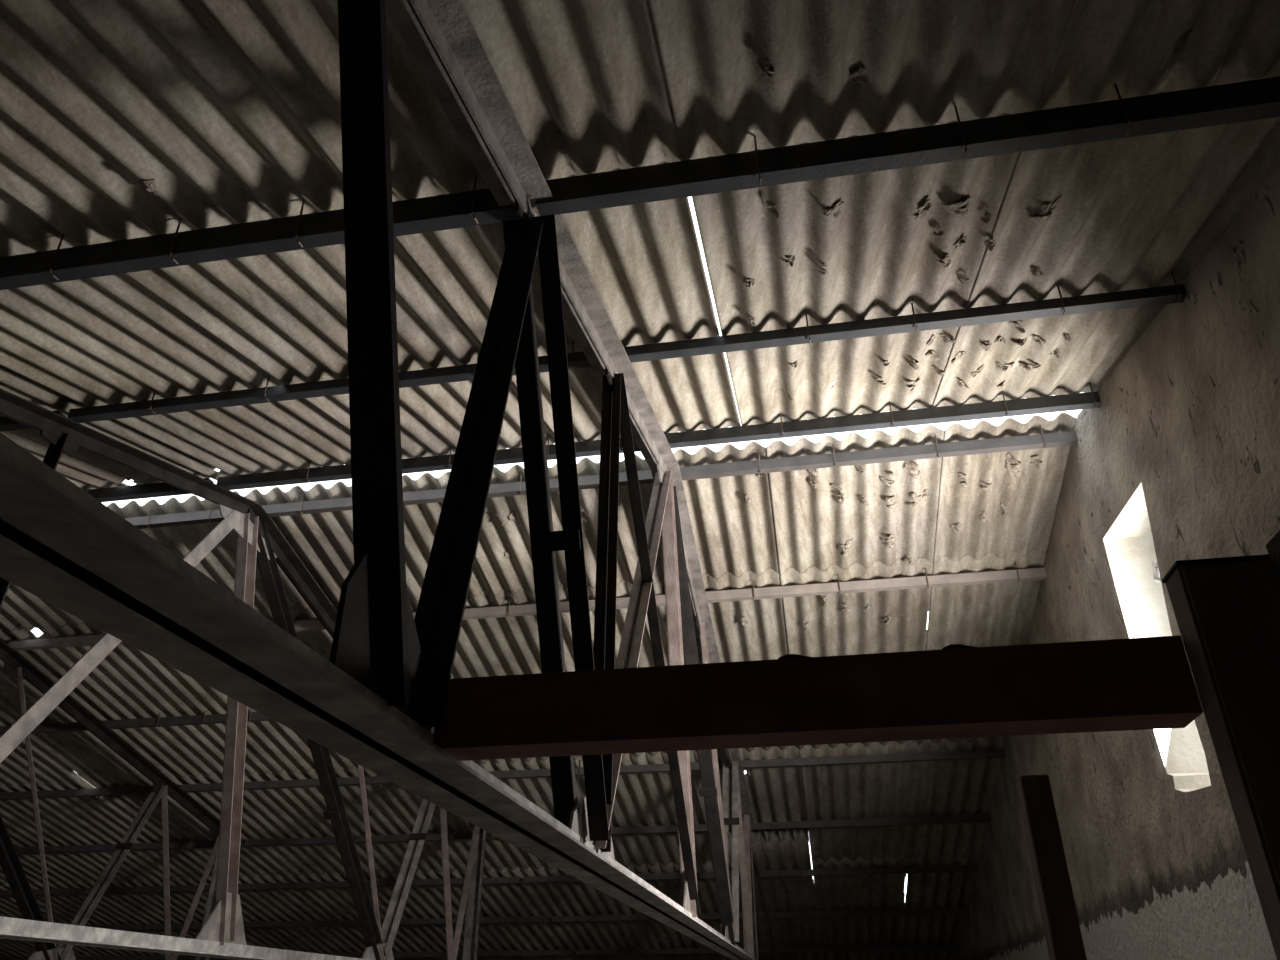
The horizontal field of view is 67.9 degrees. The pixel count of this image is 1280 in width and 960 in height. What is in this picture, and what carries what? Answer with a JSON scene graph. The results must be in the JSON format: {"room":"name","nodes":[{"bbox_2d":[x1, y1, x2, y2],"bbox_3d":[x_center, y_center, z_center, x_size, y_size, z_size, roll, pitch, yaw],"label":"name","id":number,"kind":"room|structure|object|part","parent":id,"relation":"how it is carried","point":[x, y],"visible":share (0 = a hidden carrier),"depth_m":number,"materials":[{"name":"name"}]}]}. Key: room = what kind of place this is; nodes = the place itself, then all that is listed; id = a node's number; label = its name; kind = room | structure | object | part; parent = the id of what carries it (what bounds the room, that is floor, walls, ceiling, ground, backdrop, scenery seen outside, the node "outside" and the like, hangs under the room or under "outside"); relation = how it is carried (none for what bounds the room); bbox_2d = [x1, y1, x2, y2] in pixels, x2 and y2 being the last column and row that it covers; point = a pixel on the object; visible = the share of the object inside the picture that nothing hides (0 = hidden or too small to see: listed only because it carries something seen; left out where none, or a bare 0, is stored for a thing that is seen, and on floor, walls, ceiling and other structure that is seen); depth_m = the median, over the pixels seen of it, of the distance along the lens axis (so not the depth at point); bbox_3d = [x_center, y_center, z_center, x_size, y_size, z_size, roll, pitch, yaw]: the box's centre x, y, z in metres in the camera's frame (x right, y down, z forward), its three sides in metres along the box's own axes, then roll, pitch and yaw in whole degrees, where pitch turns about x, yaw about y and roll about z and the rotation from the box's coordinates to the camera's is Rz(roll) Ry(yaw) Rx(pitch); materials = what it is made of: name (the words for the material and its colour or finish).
{"room":"old warehouse","nodes":[
{"label":"old warehouse","id":0,"kind":"room"},
{"bbox_2d":[0,0,1279,959],"bbox_3d":[-4.898,1.854,6.787,15.950,2.496,18.700,-5,-30,9],"label":"ceiling","id":1,"kind":"structure","parent":0,"point":[120,119],"depth_m":4.03,"materials":[{"name":"grey metal"}]},
{"bbox_2d":[0,957,22,959],"bbox_3d":[-10.252,7.213,14.262,2.170,0.063,0.054,-5,-30,9],"label":"purlin","id":2,"kind":"structure","parent":1,"relation":"attached to","point":[1,958],"depth_m":14.11,"materials":[{"name":"grey metal"}]},
{"bbox_2d":[0,410,66,431],"bbox_3d":[-4.147,-0.200,4.808,2.740,0.123,0.064,-5,-30,9],"label":"purlin","id":3,"kind":"structure","parent":1,"relation":"attached to","point":[6,424],"depth_m":4.61,"materials":[{"name":"grey paint"}]},
{"bbox_2d":[0,888,83,895],"bbox_3d":[-8.239,5.200,11.948,2.740,0.063,0.054,-5,-30,9],"label":"purlin","id":4,"kind":"structure","parent":1,"relation":"attached to","point":[63,891],"depth_m":11.78,"materials":[{"name":"grey metal"}]},
{"bbox_2d":[0,722,87,734],"bbox_3d":[-6.165,2.309,8.669,2.740,0.063,0.054,-5,-30,9],"label":"purlin","id":5,"kind":"structure","parent":1,"relation":"attached to","point":[60,727],"depth_m":8.50,"materials":[{"name":"grey metal"}]},
{"bbox_2d":[0,786,152,799],"bbox_3d":[-5.941,3.176,9.604,2.740,0.063,0.054,-5,-30,9],"label":"purlin","id":6,"kind":"structure","parent":1,"relation":"attached to","point":[143,789],"depth_m":9.53,"materials":[{"name":"grey metal"}]},
{"bbox_2d":[23,955,193,959],"bbox_3d":[-7.777,6.989,13.877,2.740,0.063,0.054,-5,-30,9],"label":"purlin","id":7,"kind":"structure","parent":1,"relation":"attached to","point":[144,957],"depth_m":13.79,"materials":[{"name":"grey metal"}]},
{"bbox_2d":[0,639,219,959],"bbox_3d":[-5.314,1.346,5.555,0.174,2.545,10.750,-5,-30,9],"label":"roof truss","id":8,"kind":"object","parent":1,"relation":"attached to","point":[15,665],"visible":0.73,"depth_m":8.25,"materials":[{"name":"metal"}]},
{"bbox_3d":[-4.984,1.497,7.588,0.010,0.143,0.280,-5,-30,9],"label":"gusset plate","id":9,"kind":"part","parent":8,"relation":"part of","materials":[{"name":"metal"}]},
{"bbox_3d":[-4.749,3.891,7.709,0.010,0.200,0.700,-5,-30,9],"label":"gusset plate","id":10,"kind":"part","parent":8,"relation":"part of","materials":[{"name":"metal"}]},
{"bbox_3d":[-4.664,3.311,8.588,0.150,0.059,0.039,-5,-30,9],"label":"batten plate","id":11,"kind":"part","parent":8,"relation":"part of","materials":[{"name":"metal"}]},
{"bbox_3d":[-4.611,2.942,9.146,0.010,0.143,0.280,-5,-30,9],"label":"gusset plate","id":12,"kind":"part","parent":8,"relation":"part of","materials":[{"name":"metal"}]},
{"bbox_3d":[-4.385,4.377,9.768,0.120,1.374,0.070,-5,-30,9],"label":"post","id":13,"kind":"part","parent":8,"relation":"part of","materials":[{"name":"metal"}]},
{"bbox_3d":[-4.424,3.665,9.925,0.010,0.143,0.280,-5,-30,9],"label":"gusset plate","id":14,"kind":"part","parent":8,"relation":"part of","materials":[{"name":"metal"}]},
{"bbox_2d":[85,924,143,929],"bbox_3d":[-8.008,6.095,12.912,2.740,0.063,0.054,-5,-30,9],"label":"purlin","id":15,"kind":"structure","parent":1,"relation":"attached to","point":[114,926],"depth_m":12.72,"materials":[{"name":"grey metal"}]},
{"bbox_2d":[17,840,242,853],"bbox_3d":[-5.705,4.091,10.591,2.740,0.063,0.054,-5,-30,9],"label":"purlin","id":16,"kind":"structure","parent":1,"relation":"attached to","point":[193,844],"depth_m":10.61,"materials":[{"name":"grey metal"}]},
{"bbox_2d":[84,478,213,501],"bbox_3d":[-3.940,0.131,5.943,2.740,0.142,0.064,-5,-30,9],"label":"purlin","id":17,"kind":"structure","parent":1,"relation":"attached to","point":[162,489],"depth_m":5.78,"materials":[{"name":"grey paint"}]},
{"bbox_2d":[8,615,324,650],"bbox_3d":[-3.633,1.173,7.311,2.740,0.137,0.064,-5,-30,9],"label":"purlin","id":18,"kind":"structure","parent":1,"relation":"attached to","point":[303,625],"depth_m":7.41,"materials":[{"name":"grey metal"}]},
{"bbox_2d":[124,504,222,528],"bbox_3d":[-3.855,0.313,6.383,2.740,0.137,0.064,-5,-30,9],"label":"purlin","id":19,"kind":"structure","parent":1,"relation":"attached to","point":[209,516],"depth_m":6.23,"materials":[{"name":"grey metal"}]},
{"bbox_2d":[103,708,273,728],"bbox_3d":[-3.410,2.040,8.246,2.740,0.137,0.064,-5,-30,9],"label":"purlin","id":20,"kind":"structure","parent":1,"relation":"attached to","point":[204,719],"depth_m":8.32,"materials":[{"name":"grey metal"}]},
{"bbox_2d":[85,883,293,893],"bbox_3d":[-5.483,4.952,11.519,2.740,0.063,0.054,-5,-30,9],"label":"purlin","id":21,"kind":"structure","parent":1,"relation":"attached to","point":[260,886],"depth_m":11.51,"materials":[{"name":"grey metal"}]},
{"bbox_2d":[144,920,338,928],"bbox_3d":[-5.252,5.846,12.483,2.740,0.063,0.054,-5,-30,9],"label":"purlin","id":22,"kind":"structure","parent":1,"relation":"attached to","point":[325,922],"depth_m":12.39,"materials":[{"name":"grey metal"}]},
{"bbox_2d":[0,388,486,959],"bbox_3d":[-2.558,1.098,5.126,0.174,2.545,10.750,-5,-30,9],"label":"roof truss","id":23,"kind":"object","parent":1,"relation":"attached to","point":[259,540],"visible":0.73,"depth_m":5.70,"materials":[{"name":"metal"}]},
{"bbox_3d":[-2.768,-0.222,4.542,0.010,0.143,0.280,-5,-30,9],"label":"gusset plate","id":24,"kind":"part","parent":23,"relation":"part of","materials":[{"name":"metal"}]},
{"bbox_3d":[-2.378,2.541,5.444,0.010,0.320,0.650,-5,-30,9],"label":"gusset plate","id":25,"kind":"part","parent":23,"relation":"part of","materials":[{"name":"metal"}]},
{"bbox_3d":[-2.485,0.297,6.057,0.010,0.218,0.800,-5,-30,9],"label":"gusset plate","id":26,"kind":"part","parent":23,"relation":"part of","materials":[{"name":"metal"}]},
{"bbox_3d":[-2.189,2.384,6.751,0.120,0.051,0.055,-5,-30,9],"label":"batten plate","id":27,"kind":"part","parent":23,"relation":"part of","materials":[{"name":"metal"}]},
{"bbox_3d":[-1.993,3.642,7.280,0.010,0.200,0.700,-5,-30,9],"label":"gusset plate","id":28,"kind":"part","parent":23,"relation":"part of","materials":[{"name":"metal"}]},
{"bbox_3d":[-1.909,3.062,8.159,0.150,0.059,0.039,-5,-30,9],"label":"batten plate","id":29,"kind":"part","parent":23,"relation":"part of","materials":[{"name":"metal"}]},
{"bbox_3d":[-1.669,3.417,9.496,0.010,0.143,0.280,-5,-30,9],"label":"gusset plate","id":30,"kind":"part","parent":23,"relation":"part of","materials":[{"name":"metal"}]},
{"bbox_3d":[-1.629,4.128,9.339,0.120,1.374,0.070,-5,-30,9],"label":"post","id":31,"kind":"part","parent":23,"relation":"part of","materials":[{"name":"metal"}]},
{"bbox_2d":[210,953,363,959],"bbox_3d":[-5.021,6.741,13.448,2.740,0.063,0.054,-5,-30,9],"label":"purlin","id":32,"kind":"structure","parent":1,"relation":"attached to","point":[353,955],"depth_m":13.29,"materials":[{"name":"grey metal"}]},
{"bbox_2d":[180,776,394,791],"bbox_3d":[-3.185,2.927,9.175,2.740,0.063,0.054,-5,-30,9],"label":"purlin","id":33,"kind":"structure","parent":1,"relation":"attached to","point":[373,779],"depth_m":9.20,"materials":[{"name":"grey metal"}]},
{"bbox_2d":[67,341,591,422],"bbox_3d":[-1.446,-0.444,4.388,2.628,0.123,0.064,-5,-30,9],"label":"purlin","id":34,"kind":"structure","parent":1,"relation":"attached to","point":[576,360],"depth_m":4.41,"materials":[{"name":"grey paint"}]},
{"bbox_2d":[245,832,487,846],"bbox_3d":[-2.949,3.843,10.162,2.740,0.063,0.054,-5,-30,9],"label":"purlin","id":35,"kind":"structure","parent":1,"relation":"attached to","point":[462,835],"depth_m":10.16,"materials":[{"name":"grey metal"}]},
{"bbox_2d":[296,877,519,888],"bbox_3d":[-2.727,4.703,11.090,2.740,0.063,0.054,-5,-30,9],"label":"purlin","id":36,"kind":"structure","parent":1,"relation":"attached to","point":[494,880],"depth_m":11.05,"materials":[{"name":"grey metal"}]},
{"bbox_2d":[217,435,639,489],"bbox_3d":[-1.240,-0.112,5.523,2.628,0.142,0.064,-5,-30,9],"label":"purlin","id":37,"kind":"structure","parent":1,"relation":"attached to","point":[584,448],"depth_m":5.56,"materials":[{"name":"grey paint"}]},
{"bbox_2d":[341,916,547,925],"bbox_3d":[-2.496,5.598,12.054,2.740,0.063,0.054,-5,-30,9],"label":"purlin","id":38,"kind":"structure","parent":1,"relation":"attached to","point":[537,918],"depth_m":12.00,"materials":[{"name":"grey metal"}]},
{"bbox_2d":[393,950,572,956],"bbox_3d":[-2.265,6.493,13.019,2.740,0.063,0.054,-5,-30,9],"label":"purlin","id":39,"kind":"structure","parent":1,"relation":"attached to","point":[520,952],"depth_m":12.95,"materials":[{"name":"grey metal"}]},
{"bbox_2d":[413,592,665,619],"bbox_3d":[-0.933,0.930,6.890,2.628,0.137,0.064,-5,-30,9],"label":"purlin","id":40,"kind":"structure","parent":1,"relation":"attached to","point":[621,603],"depth_m":6.86,"materials":[{"name":"grey metal"}]},
{"bbox_2d":[488,761,722,778],"bbox_3d":[-0.484,2.684,8.755,2.628,0.063,0.054,-5,-30,9],"label":"purlin","id":41,"kind":"structure","parent":1,"relation":"attached to","point":[649,768],"depth_m":8.73,"materials":[{"name":"grey metal"}]},
{"bbox_2d":[492,824,731,838],"bbox_3d":[-0.248,3.599,9.742,2.628,0.063,0.054,-5,-30,9],"label":"purlin","id":42,"kind":"structure","parent":1,"relation":"attached to","point":[702,827],"depth_m":9.66,"materials":[{"name":"grey metal"}]},
{"bbox_2d":[524,871,754,882],"bbox_3d":[-0.026,4.460,10.669,2.628,0.063,0.054,-5,-30,9],"label":"purlin","id":43,"kind":"structure","parent":1,"relation":"attached to","point":[700,875],"depth_m":10.63,"materials":[{"name":"grey metal"}]},
{"bbox_2d":[552,912,764,921],"bbox_3d":[0.204,5.354,11.634,2.628,0.063,0.054,-5,-30,9],"label":"purlin","id":44,"kind":"structure","parent":1,"relation":"attached to","point":[641,917],"depth_m":11.68,"materials":[{"name":"grey metal"}]},
{"bbox_2d":[576,947,772,954],"bbox_3d":[0.435,6.249,12.599,2.628,0.063,0.054,-5,-30,9],"label":"purlin","id":45,"kind":"structure","parent":1,"relation":"attached to","point":[760,949],"depth_m":12.61,"materials":[{"name":"grey metal"}]},
{"bbox_2d":[777,945,960,952],"bbox_3d":[2.984,6.019,12.202,2.432,0.063,0.054,-5,-30,9],"label":"purlin","id":46,"kind":"structure","parent":1,"relation":"attached to","point":[895,947],"depth_m":12.19,"materials":[{"name":"grey metal"}]},
{"bbox_2d":[760,865,978,876],"bbox_3d":[2.523,4.230,10.273,2.432,0.063,0.054,-5,-30,9],"label":"purlin","id":47,"kind":"structure","parent":1,"relation":"attached to","point":[962,868],"depth_m":10.26,"materials":[{"name":"grey metal"}]},
{"bbox_2d":[956,161,1279,959],"bbox_3d":[2.806,2.086,5.067,0.340,4.520,18.300,-5,-30,9],"label":"wall","id":48,"kind":"structure","parent":0,"point":[1178,459],"depth_m":4.52,"materials":[{"name":"paint"}]},
{"bbox_2d":[769,908,969,917],"bbox_3d":[2.754,5.125,11.237,2.432,0.063,0.054,-5,-30,9],"label":"purlin","id":49,"kind":"structure","parent":48,"relation":"attached to","point":[960,911],"depth_m":11.22,"materials":[{"name":"grey metal"}]},
{"bbox_2d":[751,815,990,829],"bbox_3d":[2.301,3.370,9.345,2.432,0.063,0.054,-5,-30,9],"label":"purlin","id":50,"kind":"structure","parent":48,"relation":"attached to","point":[972,818],"depth_m":9.32,"materials":[{"name":"grey metal"}]},
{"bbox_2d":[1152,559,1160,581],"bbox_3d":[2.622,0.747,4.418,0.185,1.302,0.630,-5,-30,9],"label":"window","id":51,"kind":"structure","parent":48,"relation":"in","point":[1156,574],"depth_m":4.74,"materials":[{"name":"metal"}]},
{"bbox_3d":[-5.048,4.852,5.133,16.230,0.200,18.900,-5,-30,9],"label":"floor","id":52,"kind":"structure","parent":0,"visible":0},
{"bbox_2d":[1016,774,1086,959],"bbox_3d":[1.007,1.691,1.916,0.115,2.127,0.125,-5,-30,9],"label":"post","id":53,"kind":"object","parent":52,"relation":"on","point":[1061,926],"visible":1,"depth_m":2.30,"materials":[{"name":"metal"}]},
{"bbox_2d":[1162,554,1279,959],"bbox_3d":[1.109,1.135,1.080,0.450,2.276,0.220,-5,-30,9],"label":"column","id":54,"kind":"structure","parent":52,"relation":"on","point":[1226,609],"depth_m":1.53,"materials":[{"name":"metal"}]},
{"bbox_2d":[433,635,1202,760],"bbox_3d":[0.281,0.406,1.754,1.343,0.144,0.100,-5,-30,9],"label":"tie beam","id":55,"kind":"structure","parent":54,"relation":"attached to","point":[1145,683],"depth_m":1.70,"materials":[{"name":"metal"}]},
{"bbox_2d":[0,0,758,959],"bbox_3d":[0.088,0.816,4.739,0.174,2.445,10.750,-5,-30,9],"label":"roof truss","id":56,"kind":"object","parent":55,"relation":"attached to","point":[378,701],"visible":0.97,"depth_m":2.05,"materials":[{"name":"metal"}]},
{"bbox_2d":[0,176,518,289],"bbox_3d":[-1.667,-0.768,3.159,2.628,0.171,0.064,-5,-30,9],"label":"purlin","id":57,"kind":"structure","parent":56,"relation":"on","point":[475,207],"depth_m":3.08,"materials":[{"name":"grey paint"}]},
{"bbox_3d":[-0.423,0.343,1.730,0.010,0.300,0.550,-5,-30,9],"label":"gusset plate","id":58,"kind":"part","parent":56,"relation":"part of","materials":[{"name":"metal"}]},
{"bbox_2d":[262,470,653,516],"bbox_3d":[-1.155,0.069,5.963,2.628,0.137,0.064,-5,-30,9],"label":"purlin","id":59,"kind":"structure","parent":56,"relation":"on","point":[645,476],"depth_m":5.96,"materials":[{"name":"grey metal"}]},
{"bbox_3d":[-0.343,-0.805,2.913,0.010,0.143,0.280,-5,-30,9],"label":"gusset plate","id":60,"kind":"part","parent":56,"relation":"part of","materials":[{"name":"metal"}]},
{"bbox_3d":[-0.256,0.186,2.895,0.150,0.058,0.039,-5,-30,9],"label":"batten plate","id":61,"kind":"part","parent":56,"relation":"part of","materials":[{"name":"metal"}]},
{"bbox_2d":[578,760,582,842],"bbox_3d":[-0.163,0.885,2.613,0.013,0.221,0.044,-10,-31,16],"label":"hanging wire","id":62,"kind":"object","parent":56,"relation":"hanging from","point":[579,760],"visible":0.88,"depth_m":2.62,"materials":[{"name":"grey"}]},
{"bbox_3d":[-0.148,1.137,3.040,0.010,0.200,0.700,-5,-30,9],"label":"gusset plate","id":63,"kind":"part","parent":56,"relation":"part of","materials":[{"name":"metal"}]},
{"bbox_3d":[-0.122,-0.460,4.130,0.010,0.143,0.280,-5,-30,9],"label":"gusset plate","id":64,"kind":"part","parent":56,"relation":"part of","materials":[{"name":"metal"}]},
{"bbox_3d":[0.161,0.059,5.645,0.010,0.218,0.800,-5,-30,9],"label":"gusset plate","id":65,"kind":"part","parent":56,"relation":"part of","materials":[{"name":"metal"}]},
{"bbox_3d":[0.267,2.216,5.081,0.010,0.320,0.650,-5,-30,9],"label":"gusset plate","id":66,"kind":"part","parent":56,"relation":"part of","materials":[{"name":"metal"}]},
{"bbox_3d":[0.418,1.010,6.747,0.010,0.143,0.280,-5,-30,9],"label":"gusset plate","id":67,"kind":"part","parent":56,"relation":"part of","materials":[{"name":"metal"}]},
{"bbox_3d":[0.457,2.092,6.370,0.120,0.050,0.056,-5,-30,9],"label":"batten plate","id":68,"kind":"part","parent":56,"relation":"part of","materials":[{"name":"metal"}]},
{"bbox_3d":[0.652,3.317,6.918,0.010,0.200,0.700,-5,-30,9],"label":"gusset plate","id":69,"kind":"part","parent":56,"relation":"part of","materials":[{"name":"metal"}]},
{"bbox_3d":[0.737,2.791,7.766,0.150,0.059,0.040,-5,-30,9],"label":"batten plate","id":70,"kind":"part","parent":56,"relation":"part of","materials":[{"name":"metal"}]},
{"bbox_3d":[1.017,3.846,8.952,0.120,1.274,0.070,-5,-30,9],"label":"post","id":71,"kind":"part","parent":56,"relation":"part of","materials":[{"name":"metal"}]},
{"bbox_2d":[741,749,1005,768],"bbox_3d":[2.065,2.454,8.358,2.432,0.063,0.054,-5,-30,9],"label":"purlin","id":72,"kind":"structure","parent":56,"relation":"on","point":[994,753],"depth_m":8.34,"materials":[{"name":"grey metal"}]},
{"bbox_2d":[706,561,1046,602],"bbox_3d":[1.616,0.700,6.494,2.432,0.137,0.064,-5,-30,9],"label":"purlin","id":73,"kind":"structure","parent":56,"relation":"on","point":[1016,575],"depth_m":6.47,"materials":[{"name":"grey metal"}]},
{"bbox_2d":[679,425,1077,479],"bbox_3d":[1.394,-0.161,5.566,2.432,0.137,0.064,-5,-30,9],"label":"purlin","id":74,"kind":"structure","parent":56,"relation":"on","point":[1059,439],"depth_m":5.54,"materials":[{"name":"grey metal"}]},
{"bbox_2d":[664,382,1100,447],"bbox_3d":[1.310,-0.342,5.126,2.432,0.142,0.064,-5,-30,9],"label":"purlin","id":75,"kind":"structure","parent":56,"relation":"on","point":[1087,400],"depth_m":5.10,"materials":[{"name":"grey paint"}]},
{"bbox_2d":[624,272,1186,362],"bbox_3d":[1.103,-0.673,3.991,2.432,0.123,0.064,-5,-30,9],"label":"purlin","id":76,"kind":"structure","parent":56,"relation":"on","point":[1175,293],"depth_m":3.96,"materials":[{"name":"grey paint"}]},
{"bbox_2d":[536,76,1279,215],"bbox_3d":[0.883,-0.998,2.762,2.432,0.171,0.064,-5,-30,9],"label":"purlin","id":77,"kind":"structure","parent":56,"relation":"on","point":[1251,100],"depth_m":2.74,"materials":[{"name":"grey paint"}]},
{"bbox_3d":[1.117,0.144,1.634,0.387,0.006,0.085,-5,-30,9],"label":"cap plate","id":78,"kind":"part","parent":54,"relation":"part of","materials":[{"name":"metal"}]},
{"bbox_2d":[1266,530,1279,583],"bbox_3d":[0.687,-0.935,-0.608,0.155,0.330,4.898,-5,-30,9],"label":"girder","id":79,"kind":"object","parent":54,"relation":"attached to","point":[1273,546],"visible":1,"depth_m":1.55,"materials":[{"name":"metal"}]}
]}

